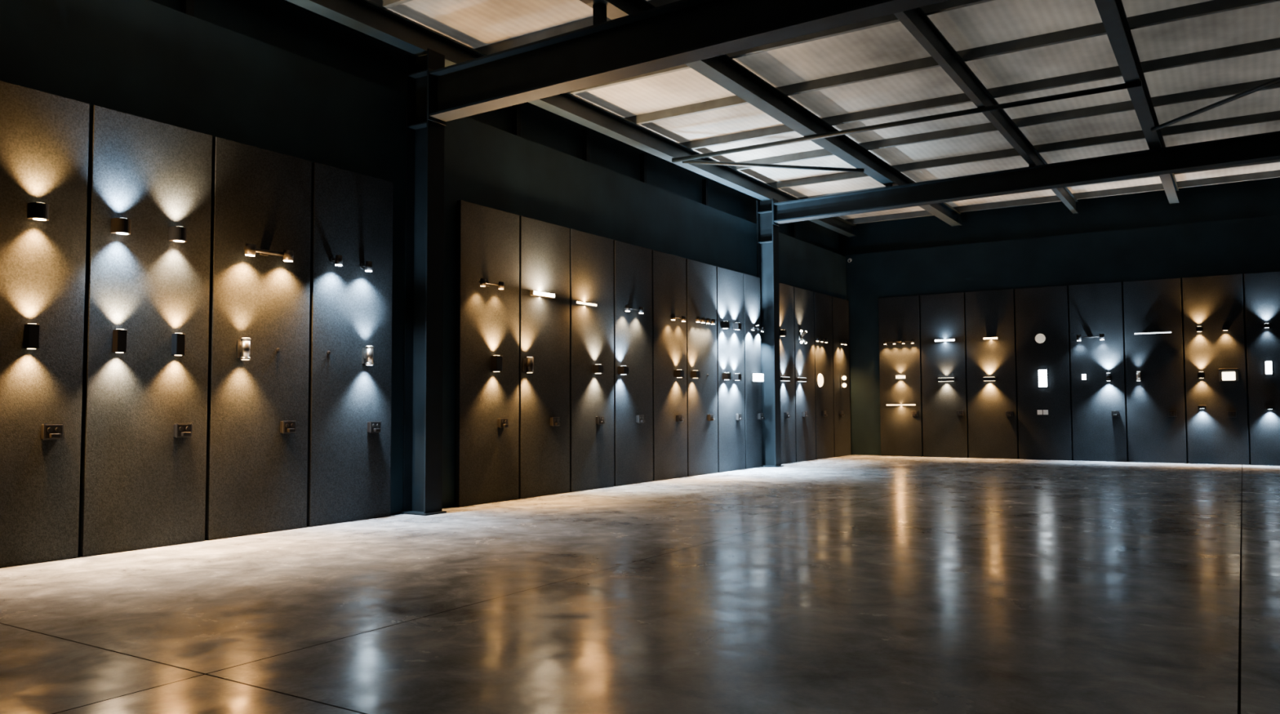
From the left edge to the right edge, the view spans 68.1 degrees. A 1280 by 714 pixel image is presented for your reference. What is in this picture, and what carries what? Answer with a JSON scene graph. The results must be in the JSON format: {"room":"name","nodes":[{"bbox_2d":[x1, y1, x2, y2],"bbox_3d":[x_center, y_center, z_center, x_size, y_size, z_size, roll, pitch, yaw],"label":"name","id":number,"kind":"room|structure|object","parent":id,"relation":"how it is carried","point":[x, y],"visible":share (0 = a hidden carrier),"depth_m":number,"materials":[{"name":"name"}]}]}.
{"room":"lighting showroom","nodes":[
{"label":"lighting showroom","id":0,"kind":"room"},
{"bbox_2d":[0,0,846,556],"bbox_3d":[-2.030,-0.996,12.258,0.500,5.665,26.400,-2,-3,32],"label":"wall","id":1,"kind":"structure","parent":0,"point":[284,77],"depth_m":10.49,"materials":[{"name":"paint"}]},
{"bbox_2d":[511,103,520,137],"bbox_3d":[-1.661,-3.184,12.723,0.080,0.520,0.080,-2,-3,32],"label":"post","id":2,"kind":"object","parent":1,"relation":"attached to","point":[516,109],"visible":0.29,"depth_m":12.70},
{"bbox_2d":[582,128,589,162],"bbox_3d":[-0.803,-3.119,14.071,0.080,0.520,0.080,-2,-3,32],"label":"post","id":3,"kind":"object","parent":1,"relation":"attached to","point":[585,133],"visible":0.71,"depth_m":14.04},
{"bbox_2d":[640,153,646,182],"bbox_3d":[0.056,-3.053,15.420,0.080,0.520,0.080,-2,-3,32],"label":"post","id":4,"kind":"object","parent":1,"relation":"attached to","point":[642,156],"visible":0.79,"depth_m":15.39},
{"bbox_2d":[702,178,708,205],"bbox_3d":[1.183,-2.967,17.189,0.080,0.520,0.080,-2,-3,32],"label":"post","id":5,"kind":"object","parent":1,"relation":"attached to","point":[704,182],"visible":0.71,"depth_m":17.16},
{"bbox_2d":[791,222,795,238],"bbox_3d":[3.330,-2.804,20.560,0.080,0.520,0.080,-2,-3,32],"label":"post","id":6,"kind":"object","parent":1,"relation":"attached to","point":[793,224],"visible":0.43,"depth_m":20.53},
{"bbox_2d":[0,454,1279,713],"bbox_3d":[4.733,1.643,7.823,16.700,0.120,26.600,-2,-3,32],"label":"floor","id":7,"kind":"structure","parent":0,"point":[847,584],"depth_m":5.81,"materials":[{"name":"concrete"}]},
{"bbox_2d":[0,80,89,568],"bbox_3d":[-4.822,-0.258,7.249,0.060,3.700,1.064,-2,-3,32],"label":"display panel","id":8,"kind":"object","parent":7,"relation":"on","point":[44,136],"visible":1,"depth_m":7.40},
{"bbox_2d":[23,323,39,349],"bbox_3d":[-4.697,-0.159,7.307,0.085,0.196,0.080,-2,-3,32],"label":"light","id":9,"kind":"object","parent":8,"relation":"attached to","point":[32,331],"visible":1,"depth_m":7.28,"materials":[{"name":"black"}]},
{"bbox_2d":[26,202,48,221],"bbox_3d":[-4.673,-1.132,7.365,0.125,0.126,0.130,-2,-3,32],"label":"light","id":10,"kind":"object","parent":8,"relation":"attached to","point":[35,211],"visible":1,"depth_m":7.32,"materials":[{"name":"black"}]},
{"bbox_2d":[40,423,63,439],"bbox_3d":[-4.594,0.585,7.412,0.100,0.126,0.146,-2,-3,32],"label":"box","id":11,"kind":"object","parent":8,"relation":"attached to","point":[49,431],"visible":1,"depth_m":7.39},
{"bbox_2d":[79,104,212,557],"bbox_3d":[-4.232,-0.212,8.176,0.060,3.700,1.064,-2,-3,32],"label":"display panel","id":12,"kind":"object","parent":7,"relation":"on","point":[143,486],"visible":1,"depth_m":8.11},
{"bbox_2d":[112,328,127,353],"bbox_3d":[-4.333,-0.133,7.879,0.085,0.196,0.080,-2,-3,32],"label":"light","id":13,"kind":"object","parent":12,"relation":"attached to","point":[119,335],"visible":1,"depth_m":7.85,"materials":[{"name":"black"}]},
{"bbox_2d":[111,217,130,235],"bbox_3d":[-4.326,-1.093,7.908,0.125,0.126,0.130,-2,-3,32],"label":"light","id":14,"kind":"object","parent":12,"relation":"attached to","point":[118,225],"visible":1,"depth_m":7.86,"materials":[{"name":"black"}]},
{"bbox_2d":[168,226,186,242],"bbox_3d":[-4.058,-1.080,8.329,0.125,0.126,0.130,-2,-3,32],"label":"light","id":15,"kind":"object","parent":12,"relation":"attached to","point":[175,233],"visible":1,"depth_m":8.28,"materials":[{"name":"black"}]},
{"bbox_2d":[171,333,185,355],"bbox_3d":[-4.056,-0.111,8.313,0.085,0.196,0.080,-2,-3,32],"label":"light","id":16,"kind":"object","parent":12,"relation":"attached to","point":[178,342],"visible":1,"depth_m":8.28,"materials":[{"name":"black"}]},
{"bbox_2d":[173,422,192,437],"bbox_3d":[-4.011,0.645,8.326,0.100,0.126,0.146,-2,-3,32],"label":"box","id":17,"kind":"object","parent":12,"relation":"attached to","point":[180,430],"visible":1,"depth_m":8.30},
{"bbox_2d":[204,136,311,540],"bbox_3d":[-3.642,-0.168,9.103,0.060,3.700,1.064,-2,-3,32],"label":"display panel","id":18,"kind":"object","parent":7,"relation":"on","point":[256,473],"visible":1,"depth_m":9.03,"materials":[{"name":"paint"}]},
{"bbox_2d":[236,337,250,359],"bbox_3d":[-3.695,-0.075,8.847,0.120,0.206,0.090,-2,-3,32],"label":"light","id":19,"kind":"object","parent":18,"relation":"attached to","point":[243,349],"visible":1,"depth_m":8.81,"materials":[{"name":"metal"}]},
{"bbox_2d":[244,243,293,262],"bbox_3d":[-3.564,-0.996,9.077,0.151,0.117,0.516,-2,-3,32],"label":"wall light","id":20,"kind":"object","parent":18,"relation":"attached to","point":[250,250],"visible":1,"depth_m":9.07,"materials":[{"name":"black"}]},
{"bbox_2d":[280,420,296,433],"bbox_3d":[-3.426,0.684,9.246,0.100,0.126,0.146,-2,-3,32],"label":"box","id":21,"kind":"object","parent":18,"relation":"attached to","point":[286,426],"visible":1,"depth_m":9.21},
{"bbox_2d":[306,161,393,527],"bbox_3d":[-3.051,-0.122,10.030,0.060,3.700,1.064,-2,-3,32],"label":"display panel","id":22,"kind":"object","parent":7,"relation":"on","point":[348,477],"visible":1,"depth_m":9.96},
{"bbox_2d":[329,254,342,266],"bbox_3d":[-3.131,-0.993,9.769,0.142,0.110,0.079,-2,-3,32],"label":"wall spotlight","id":23,"kind":"object","parent":22,"relation":"attached to","point":[338,260],"visible":1,"depth_m":9.73,"materials":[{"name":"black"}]},
{"bbox_2d":[360,261,372,271],"bbox_3d":[-2.917,-0.963,10.102,0.142,0.110,0.079,-2,-3,32],"label":"wall spotlight","id":24,"kind":"object","parent":22,"relation":"attached to","point":[368,266],"visible":1,"depth_m":10.06,"materials":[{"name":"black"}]},
{"bbox_2d":[361,346,373,365],"bbox_3d":[-2.896,-0.015,10.101,0.120,0.206,0.090,-2,-3,32],"label":"light","id":25,"kind":"object","parent":22,"relation":"attached to","point":[367,357],"visible":1,"depth_m":10.06,"materials":[{"name":"metal"}]},
{"bbox_2d":[367,421,381,433],"bbox_3d":[-2.842,0.751,10.161,0.100,0.126,0.146,-2,-3,32],"label":"box","id":26,"kind":"object","parent":22,"relation":"attached to","point":[373,427],"visible":1,"depth_m":10.13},
{"bbox_2d":[400,48,446,515],"bbox_3d":[-2.442,-0.863,10.770,0.390,5.250,0.320,-2,-3,32],"label":"steel column","id":27,"kind":"structure","parent":7,"relation":"on","point":[422,490],"depth_m":10.74,"materials":[{"name":"metal"}]},
{"bbox_2d":[286,0,857,237],"bbox_3d":[-1.816,-3.580,11.980,0.200,0.275,25.950,-2,-3,32],"label":"roof beam","id":28,"kind":"structure","parent":27,"relation":"on","point":[367,17],"depth_m":13.23,"materials":[{"name":"black metal"}]},
{"bbox_2d":[671,80,1142,162],"bbox_3d":[3.430,-3.344,13.760,6.850,0.070,0.070,-2,-3,32],"label":"pipe","id":29,"kind":"object","parent":28,"relation":"attached to","point":[1139,83],"visible":1,"depth_m":13.37,"materials":[{"name":"black metal"}]},
{"bbox_2d":[426,0,947,125],"bbox_3d":[4.276,-3.416,6.615,15.650,0.800,0.280,-3,-4,32],"label":"girder","id":30,"kind":"object","parent":27,"relation":"attached to","point":[682,32],"visible":1,"depth_m":9.35,"materials":[{"name":"metal"}]},
{"bbox_2d":[455,200,519,507],"bbox_3d":[-1.892,-0.034,11.850,0.060,3.700,1.104,-2,-3,32],"label":"display panel","id":31,"kind":"object","parent":7,"relation":"on","point":[487,455],"visible":1,"depth_m":11.76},
{"bbox_2d":[478,278,504,289],"bbox_3d":[-1.859,-0.904,11.769,0.139,0.100,0.420,-2,-3,32],"label":"wall light","id":32,"kind":"object","parent":31,"relation":"attached to","point":[482,282],"visible":1,"depth_m":11.78,"materials":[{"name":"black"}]},
{"bbox_2d":[490,355,502,372],"bbox_3d":[-1.797,0.083,11.835,0.110,0.206,0.110,-2,-3,32],"label":"light","id":33,"kind":"object","parent":31,"relation":"attached to","point":[495,360],"visible":1,"depth_m":11.79,"materials":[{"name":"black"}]},
{"bbox_2d":[497,417,508,428],"bbox_3d":[-1.716,0.832,11.929,0.100,0.126,0.146,-2,-3,32],"label":"box","id":34,"kind":"object","parent":31,"relation":"attached to","point":[502,423],"visible":1,"depth_m":11.89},
{"bbox_2d":[518,215,569,499],"bbox_3d":[-1.290,0.012,12.794,0.060,3.700,1.064,-2,-3,32],"label":"display panel","id":35,"kind":"object","parent":7,"relation":"on","point":[544,470],"visible":1,"depth_m":12.74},
{"bbox_2d":[523,356,533,373],"bbox_3d":[-1.452,0.104,12.360,0.130,0.206,0.100,-2,-3,32],"label":"light","id":36,"kind":"object","parent":35,"relation":"attached to","point":[528,363],"visible":1,"depth_m":12.32,"materials":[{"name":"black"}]},
{"bbox_2d":[529,290,555,298],"bbox_3d":[-1.308,-0.839,12.678,0.090,0.061,0.460,-2,-3,32],"label":"wall light","id":37,"kind":"object","parent":35,"relation":"attached to","point":[535,293],"visible":1,"depth_m":12.62,"materials":[{"name":"metal"}]},
{"bbox_2d":[533,290,555,297],"bbox_3d":[-1.276,-0.840,12.657,0.012,0.045,0.440,-2,-3,32],"label":"diffuser","id":38,"kind":"object","parent":37,"relation":"attached to","point":[541,294],"depth_m":12.64,"materials":[{"name":"white"}]},
{"bbox_2d":[550,417,559,426],"bbox_3d":[-1.142,0.877,12.831,0.100,0.126,0.146,-2,-3,32],"label":"box","id":39,"kind":"object","parent":35,"relation":"attached to","point":[554,421],"visible":1,"depth_m":12.79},
{"bbox_2d":[569,228,613,492],"bbox_3d":[-0.700,0.057,13.721,0.060,3.700,1.064,-2,-3,32],"label":"display panel","id":40,"kind":"object","parent":7,"relation":"on","point":[591,255],"visible":1,"depth_m":13.64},
{"bbox_2d":[575,300,596,306],"bbox_3d":[-0.775,-0.762,13.550,0.050,0.046,0.500,-2,-3,32],"label":"wall light","id":41,"kind":"object","parent":40,"relation":"attached to","point":[581,303],"visible":1,"depth_m":13.52,"materials":[{"name":"white"}]},
{"bbox_2d":[592,364,604,373],"bbox_3d":[-0.610,0.173,13.691,0.120,0.131,0.135,-2,-3,32],"label":"light","id":42,"kind":"object","parent":40,"relation":"attached to","point":[597,369],"visible":1,"depth_m":13.64,"materials":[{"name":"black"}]},
{"bbox_2d":[595,416,604,425],"bbox_3d":[-0.565,0.919,13.737,0.100,0.126,0.146,-2,-3,32],"label":"box","id":43,"kind":"object","parent":40,"relation":"attached to","point":[599,420],"visible":1,"depth_m":13.70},
{"bbox_2d":[613,240,653,486],"bbox_3d":[-0.110,0.102,14.648,0.060,3.700,1.064,-2,-3,32],"label":"display panel","id":44,"kind":"object","parent":7,"relation":"on","point":[633,264],"visible":1,"depth_m":14.59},
{"bbox_2d":[617,365,628,374],"bbox_3d":[-0.254,0.201,14.250,0.120,0.131,0.135,-2,-3,32],"label":"light","id":45,"kind":"object","parent":44,"relation":"attached to","point":[622,370],"visible":1,"depth_m":14.20,"materials":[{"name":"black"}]},
{"bbox_2d":[624,305,644,313],"bbox_3d":[-0.106,-0.728,14.516,0.141,0.100,0.460,-2,-3,32],"label":"bar","id":46,"kind":"object","parent":44,"relation":"attached to","point":[628,308],"visible":1,"depth_m":14.54,"materials":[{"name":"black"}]},
{"bbox_2d":[635,414,644,423],"bbox_3d":[0.016,0.960,14.649,0.100,0.126,0.146,-2,-3,32],"label":"box","id":47,"kind":"object","parent":44,"relation":"attached to","point":[639,419],"visible":1,"depth_m":14.61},
{"bbox_2d":[652,249,687,481],"bbox_3d":[0.481,0.147,15.575,0.060,3.700,1.064,-2,-3,32],"label":"display panel","id":48,"kind":"object","parent":7,"relation":"on","point":[668,271],"visible":1,"depth_m":15.51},
{"bbox_2d":[670,314,685,321],"bbox_3d":[0.611,-0.642,15.642,0.139,0.100,0.420,-2,-3,32],"label":"bar","id":49,"kind":"object","parent":48,"relation":"attached to","point":[673,317],"visible":1,"depth_m":15.60,"materials":[{"name":"metal"}]},
{"bbox_2d":[674,369,684,377],"bbox_3d":[0.647,0.276,15.664,0.120,0.131,0.135,-2,-3,32],"label":"light","id":50,"kind":"object","parent":48,"relation":"attached to","point":[677,373],"visible":1,"depth_m":15.62,"materials":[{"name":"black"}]},
{"bbox_2d":[675,414,684,422],"bbox_3d":[0.667,1.015,15.671,0.100,0.126,0.146,-2,-3,32],"label":"box","id":51,"kind":"object","parent":48,"relation":"attached to","point":[679,418],"visible":1,"depth_m":15.63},
{"bbox_2d":[685,258,718,476],"bbox_3d":[1.071,0.192,16.502,0.060,3.700,1.064,-2,-3,32],"label":"display panel","id":52,"kind":"object","parent":7,"relation":"on","point":[700,277],"visible":1,"depth_m":16.45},
{"bbox_2d":[690,370,700,378],"bbox_3d":[0.939,0.295,16.122,0.120,0.131,0.135,-2,-3,32],"label":"light","id":53,"kind":"object","parent":52,"relation":"attached to","point":[694,374],"visible":1,"depth_m":16.07,"materials":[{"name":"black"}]},
{"bbox_2d":[695,316,715,324],"bbox_3d":[1.116,-0.629,16.437,0.139,0.100,0.620,-2,-3,32],"label":"bar","id":54,"kind":"object","parent":52,"relation":"attached to","point":[698,319],"visible":1,"depth_m":16.43,"materials":[{"name":"metal"}]},
{"bbox_2d":[715,266,745,472],"bbox_3d":[1.662,0.237,17.429,0.060,3.700,1.064,-2,-3,32],"label":"display panel","id":55,"kind":"object","parent":7,"relation":"on","point":[730,283],"visible":1,"depth_m":17.37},
{"bbox_2d":[720,321,729,328],"bbox_3d":[1.539,-0.579,17.118,0.120,0.131,0.135,-2,-3,32],"label":"light","id":56,"kind":"object","parent":55,"relation":"attached to","point":[724,325],"visible":1,"depth_m":17.07,"materials":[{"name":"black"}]},
{"bbox_2d":[722,373,731,380],"bbox_3d":[1.561,0.349,17.099,0.120,0.131,0.135,-2,-3,32],"label":"light","id":57,"kind":"object","parent":55,"relation":"attached to","point":[726,376],"visible":1,"depth_m":17.05,"materials":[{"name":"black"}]},
{"bbox_2d":[733,322,741,329],"bbox_3d":[1.797,-0.568,17.524,0.120,0.131,0.135,-2,-3,32],"label":"light","id":58,"kind":"object","parent":55,"relation":"attached to","point":[737,326],"visible":1,"depth_m":17.47,"materials":[{"name":"white"}]},
{"bbox_2d":[733,373,741,380],"bbox_3d":[1.791,0.369,17.459,0.120,0.131,0.135,-2,-3,32],"label":"light","id":59,"kind":"object","parent":55,"relation":"attached to","point":[735,376],"visible":1,"depth_m":17.40,"materials":[{"name":"white"}]},
{"bbox_2d":[743,273,762,469],"bbox_3d":[2.153,0.275,18.200,0.060,3.700,0.694,-2,-3,32],"label":"display panel","id":60,"kind":"object","parent":7,"relation":"on","point":[752,314],"visible":1,"depth_m":18.14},
{"bbox_2d":[751,373,764,382],"bbox_3d":[2.264,0.397,18.203,0.120,0.166,0.316,-2,-3,32],"label":"light","id":61,"kind":"object","parent":60,"relation":"attached to","point":[754,377],"visible":1,"depth_m":18.10,"materials":[{"name":"white"}]},
{"bbox_2d":[751,324,764,332],"bbox_3d":[2.249,-0.552,18.216,0.140,0.124,0.500,-2,-3,32],"label":"light","id":62,"kind":"object","parent":60,"relation":"attached to","point":[753,327],"visible":1,"depth_m":18.18,"materials":[{"name":"metal"}]},
{"bbox_2d":[756,198,783,467],"bbox_3d":[2.549,-0.482,18.608,0.390,5.250,0.320,-2,-3,32],"label":"steel column","id":63,"kind":"structure","parent":7,"relation":"on","point":[767,233],"depth_m":18.59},
{"bbox_2d":[772,130,1279,226],"bbox_3d":[9.269,-3.190,14.459,15.650,0.490,0.280,-3,-4,32],"label":"girder","id":64,"kind":"object","parent":63,"relation":"attached to","point":[1262,147],"visible":1,"depth_m":15.99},
{"bbox_2d":[580,0,962,226],"bbox_3d":[0.268,-3.657,10.656,0.220,0.275,25.950,-2,-3,32],"label":"roof beam","id":65,"kind":"structure","parent":64,"relation":"on","point":[723,70],"depth_m":13.41,"materials":[{"name":"black metal"}]},
{"bbox_2d":[474,0,679,54],"bbox_3d":[4.585,-4.034,7.631,16.190,0.128,0.066,-2,-3,32],"label":"purlin","id":66,"kind":"object","parent":65,"relation":"on","point":[504,45],"visible":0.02,"depth_m":11.24,"materials":[{"name":"grey metal"}]},
{"bbox_2d":[682,160,864,172],"bbox_3d":[2.279,-3.229,16.000,3.218,0.060,0.060,0,-3,-12],"label":"rod","id":67,"kind":"object","parent":65,"relation":"attached to","point":[691,162],"visible":0.86,"depth_m":15.97,"materials":[{"name":"black metal"}]},
{"bbox_2d":[893,7,1078,213],"bbox_3d":[2.361,-3.734,9.328,0.100,0.275,25.950,-2,-3,32],"label":"roof beam","id":68,"kind":"structure","parent":64,"relation":"on","point":[915,20],"depth_m":12.30,"materials":[{"name":"black metal"}]},
{"bbox_2d":[1094,0,1179,204],"bbox_3d":[3.913,-3.792,8.342,0.170,0.275,25.950,-2,-3,32],"label":"roof beam","id":69,"kind":"structure","parent":64,"relation":"on","point":[1113,15],"depth_m":11.79,"materials":[{"name":"black metal"}]},
{"bbox_2d":[1151,77,1279,131],"bbox_3d":[7.907,-3.444,12.277,0.060,0.060,3.466,0,-3,-11],"label":"rod","id":70,"kind":"object","parent":69,"relation":"attached to","point":[1273,82],"visible":1,"depth_m":12.75,"materials":[{"name":"black metal"}]},
{"bbox_2d":[778,282,795,464],"bbox_3d":[2.939,0.335,19.435,0.060,3.700,1.064,-2,-3,32],"label":"display panel","id":71,"kind":"object","parent":7,"relation":"on","point":[786,291],"visible":0.56,"depth_m":19.55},
{"bbox_2d":[793,286,816,462],"bbox_3d":[3.530,0.380,20.362,0.060,3.700,1.064,-2,-3,32],"label":"display panel","id":72,"kind":"object","parent":7,"relation":"on","point":[803,300],"visible":1,"depth_m":20.32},
{"bbox_2d":[798,329,807,343],"bbox_3d":[3.450,-0.425,20.121,0.116,0.287,0.286,-2,-3,32],"label":"light","id":73,"kind":"object","parent":72,"relation":"attached to","point":[802,340],"visible":1,"depth_m":20.10,"materials":[{"name":"metal"}]},
{"bbox_2d":[813,291,834,459],"bbox_3d":[4.120,0.424,21.289,0.060,3.700,1.064,-2,-3,32],"label":"display panel","id":74,"kind":"object","parent":7,"relation":"on","point":[823,325],"visible":0.99,"depth_m":21.25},
{"bbox_2d":[817,373,823,386],"bbox_3d":[3.995,0.518,20.987,0.050,0.300,0.300,-2,-3,32],"label":"wall light","id":75,"kind":"object","parent":74,"relation":"attached to","point":[820,377],"visible":1,"depth_m":20.93,"materials":[{"name":"white"}]},
{"bbox_2d":[831,296,851,457],"bbox_3d":[4.710,0.470,22.216,0.060,3.700,1.064,-2,-3,32],"label":"display panel","id":76,"kind":"object","parent":7,"relation":"on","point":[840,307],"visible":1,"depth_m":22.16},
{"bbox_2d":[840,375,846,388],"bbox_3d":[4.746,0.575,22.080,0.142,0.300,0.104,-2,-3,32],"label":"wall light","id":77,"kind":"object","parent":76,"relation":"attached to","point":[844,378],"visible":1,"depth_m":22.05,"materials":[{"name":"white"}]},
{"bbox_2d":[878,295,922,457],"bbox_3d":[6.057,0.445,22.042,0.960,3.720,0.060,-2,-3,32],"label":"display panel","id":78,"kind":"object","parent":7,"relation":"on","point":[899,317],"visible":1,"depth_m":22.01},
{"bbox_2d":[884,339,914,344],"bbox_3d":[6.020,-0.348,21.991,0.720,0.099,0.133,-2,-3,32],"label":"bar","id":79,"kind":"object","parent":78,"relation":"attached to","point":[903,341],"visible":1,"depth_m":21.99,"materials":[{"name":"metal"}]},
{"bbox_2d":[885,404,915,405],"bbox_3d":[6.052,1.113,21.949,0.700,0.041,0.050,-2,-3,32],"label":"wall light","id":80,"kind":"object","parent":78,"relation":"attached to","point":[886,404],"visible":1,"depth_m":21.93,"materials":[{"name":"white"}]},
{"bbox_2d":[920,292,968,457],"bbox_3d":[6.900,0.413,21.506,0.980,3.720,0.060,-2,-3,32],"label":"display panel","id":81,"kind":"object","parent":7,"relation":"on","point":[942,315],"visible":1,"depth_m":21.47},
{"bbox_2d":[934,338,955,342],"bbox_3d":[6.914,-0.377,21.466,0.460,0.061,0.060,-2,-3,32],"label":"wall light","id":82,"kind":"object","parent":81,"relation":"attached to","point":[944,340],"visible":1,"depth_m":21.44,"materials":[{"name":"white"}]},
{"bbox_2d":[935,377,956,382],"bbox_3d":[6.920,0.512,21.402,0.440,0.080,0.090,-2,-3,32],"label":"wall light","id":83,"kind":"object","parent":81,"relation":"attached to","point":[937,380],"visible":1,"depth_m":21.37,"materials":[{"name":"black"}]},
{"bbox_2d":[964,288,1017,459],"bbox_3d":[7.774,0.381,20.951,1.030,3.720,0.060,-2,-3,32],"label":"display panel","id":84,"kind":"object","parent":7,"relation":"on","point":[992,434],"visible":1,"depth_m":20.91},
{"bbox_2d":[982,377,996,381],"bbox_3d":[7.713,0.485,20.898,0.300,0.085,0.090,-2,-3,32],"label":"wall light","id":85,"kind":"object","parent":84,"relation":"attached to","point":[984,379],"visible":1,"depth_m":20.85,"materials":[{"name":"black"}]},
{"bbox_2d":[1014,285,1071,460],"bbox_3d":[8.677,0.348,20.378,1.050,3.720,0.060,-2,-3,32],"label":"display panel","id":86,"kind":"object","parent":7,"relation":"on","point":[1038,310],"visible":1,"depth_m":20.34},
{"bbox_2d":[1035,333,1045,343],"bbox_3d":[8.619,-0.401,20.387,0.210,0.210,0.050,-2,-3,32],"label":"wall light","id":87,"kind":"object","parent":86,"relation":"attached to","point":[1039,338],"visible":1,"depth_m":20.37,"materials":[{"name":"white"}]},
{"bbox_2d":[1038,369,1048,387],"bbox_3d":[8.645,0.458,20.317,0.186,0.386,0.070,-2,-3,32],"label":"light","id":88,"kind":"object","parent":86,"relation":"attached to","point":[1042,374],"visible":1,"depth_m":20.29,"materials":[{"name":"white"}]},
{"bbox_2d":[1068,281,1127,462],"bbox_3d":[9.571,0.315,19.810,1.010,3.720,0.060,-2,-3,32],"label":"display panel","id":89,"kind":"object","parent":7,"relation":"on","point":[1095,309],"visible":1,"depth_m":19.78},
{"bbox_2d":[1076,333,1104,341],"bbox_3d":[9.429,-0.409,19.813,0.530,0.136,0.149,-2,-3,32],"label":"bar","id":90,"kind":"object","parent":89,"relation":"attached to","point":[1101,336],"visible":1,"depth_m":19.83,"materials":[{"name":"metal"}]},
{"bbox_2d":[1111,410,1119,417],"bbox_3d":[9.803,1.169,19.527,0.146,0.126,0.100,-2,-3,32],"label":"box","id":91,"kind":"object","parent":89,"relation":"attached to","point":[1113,413],"visible":1,"depth_m":19.51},
{"bbox_2d":[1123,278,1186,463],"bbox_3d":[10.457,0.282,19.247,1.030,3.720,0.060,-2,-3,32],"label":"display panel","id":92,"kind":"object","parent":7,"relation":"on","point":[1149,305],"visible":1,"depth_m":19.22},
{"bbox_2d":[1133,331,1172,334],"bbox_3d":[10.423,-0.486,19.242,0.680,0.038,0.050,-2,-3,32],"label":"wall light","id":93,"kind":"object","parent":92,"relation":"attached to","point":[1163,332],"visible":1,"depth_m":19.22,"materials":[{"name":"white"}]},
{"bbox_2d":[1168,410,1177,417],"bbox_3d":[10.675,1.136,18.974,0.146,0.126,0.100,-2,-3,32],"label":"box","id":94,"kind":"object","parent":92,"relation":"attached to","point":[1171,413],"visible":1,"depth_m":18.96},
{"bbox_2d":[1182,274,1248,465],"bbox_3d":[11.347,0.249,18.682,1.020,3.720,0.060,-2,-3,32],"label":"display panel","id":95,"kind":"object","parent":7,"relation":"on","point":[1211,303],"visible":1,"depth_m":18.66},
{"bbox_2d":[1218,368,1239,381],"bbox_3d":[11.504,0.350,18.501,0.330,0.250,0.070,-2,-3,32],"label":"wall light","id":96,"kind":"object","parent":95,"relation":"attached to","point":[1224,375],"visible":1,"depth_m":18.48,"materials":[{"name":"white"}]},
{"bbox_2d":[1222,372,1235,380],"bbox_3d":[11.503,0.373,18.498,0.220,0.165,0.035,-2,-3,32],"label":"diffuser","id":97,"kind":"object","parent":96,"relation":"attached to","point":[1225,375],"depth_m":18.48,"materials":[{"name":"white"}]},
{"bbox_2d":[1244,271,1279,466],"bbox_3d":[12.233,0.216,18.119,1.020,3.720,0.060,-2,-3,32],"label":"display panel","id":98,"kind":"object","parent":7,"relation":"on","point":[1262,290],"visible":1,"depth_m":18.23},
{"bbox_2d":[1264,360,1272,374],"bbox_3d":[12.057,0.205,18.156,0.126,0.266,0.070,-2,-3,32],"label":"light","id":99,"kind":"object","parent":98,"relation":"attached to","point":[1268,364],"visible":1,"depth_m":18.13,"materials":[{"name":"white"}]},
{"bbox_2d":[386,0,1279,219],"bbox_3d":[4.729,-4.078,8.103,16.950,0.005,26.800,-2,-3,32],"label":"ceiling","id":100,"kind":"structure","parent":0,"point":[474,24],"depth_m":13.14,"materials":[{"name":"white"}]},
{"bbox_2d":[368,0,412,8],"bbox_3d":[3.672,-4.104,6.199,16.190,0.128,0.066,-2,-3,32],"label":"purlin","id":101,"kind":"object","parent":100,"relation":"attached to","point":[384,3],"visible":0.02,"depth_m":10.24,"materials":[{"name":"grey metal"}]},
{"bbox_2d":[568,0,993,94],"bbox_3d":[5.497,-3.964,9.064,16.190,0.128,0.066,-2,-3,32],"label":"purlin","id":102,"kind":"object","parent":100,"relation":"attached to","point":[948,5],"visible":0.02,"depth_m":11.18,"materials":[{"name":"grey metal"}]},
{"bbox_2d":[797,179,935,199],"bbox_3d":[10.060,-3.616,16.227,16.190,0.128,0.066,-2,-3,32],"label":"purlin","id":103,"kind":"object","parent":100,"relation":"attached to","point":[803,197],"visible":0.02,"depth_m":19.97,"materials":[{"name":"grey metal"}]},
{"bbox_2d":[623,0,1279,124],"bbox_3d":[6.410,-3.895,10.497,16.190,0.128,0.066,-2,-3,32],"label":"purlin","id":104,"kind":"object","parent":100,"relation":"attached to","point":[1212,6],"visible":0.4,"depth_m":11.81,"materials":[{"name":"grey metal"}]},
{"bbox_2d":[679,37,1279,149],"bbox_3d":[7.322,-3.825,11.929,16.190,0.128,0.066,-2,-3,32],"label":"purlin","id":105,"kind":"object","parent":100,"relation":"attached to","point":[1273,44],"visible":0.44,"depth_m":13.16,"materials":[{"name":"grey metal"}]},
{"bbox_2d":[728,76,1279,170],"bbox_3d":[8.235,-3.756,13.362,16.190,0.128,0.066,-2,-3,32],"label":"purlin","id":106,"kind":"object","parent":100,"relation":"attached to","point":[1228,90],"visible":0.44,"depth_m":14.64,"materials":[{"name":"grey metal"}]},
{"bbox_2d":[766,111,1279,188],"bbox_3d":[9.201,-3.682,14.879,16.190,0.128,0.066,-2,-3,32],"label":"purlin","id":107,"kind":"object","parent":100,"relation":"attached to","point":[1270,116],"visible":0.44,"depth_m":16.16,"materials":[{"name":"grey metal"}]},
{"bbox_2d":[845,169,1279,224],"bbox_3d":[11.589,-3.500,18.629,16.190,0.128,0.066,-2,-3,32],"label":"purlin","id":108,"kind":"object","parent":100,"relation":"attached to","point":[1272,174],"visible":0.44,"depth_m":19.94,"materials":[{"name":"grey metal"}]},
{"bbox_2d":[1017,159,1279,193],"bbox_3d":[10.865,-3.555,17.491,16.190,0.128,0.066,-2,-3,32],"label":"purlin","id":109,"kind":"object","parent":100,"relation":"attached to","point":[1277,160],"visible":0.18,"depth_m":17.63,"materials":[{"name":"grey metal"}]},
{"bbox_2d":[841,177,1279,465],"bbox_3d":[11.671,-0.716,18.885,16.500,5.665,0.500,-2,-3,32],"label":"wall","id":110,"kind":"structure","parent":0,"point":[1227,228],"depth_m":20.53,"materials":[{"name":"paint"}]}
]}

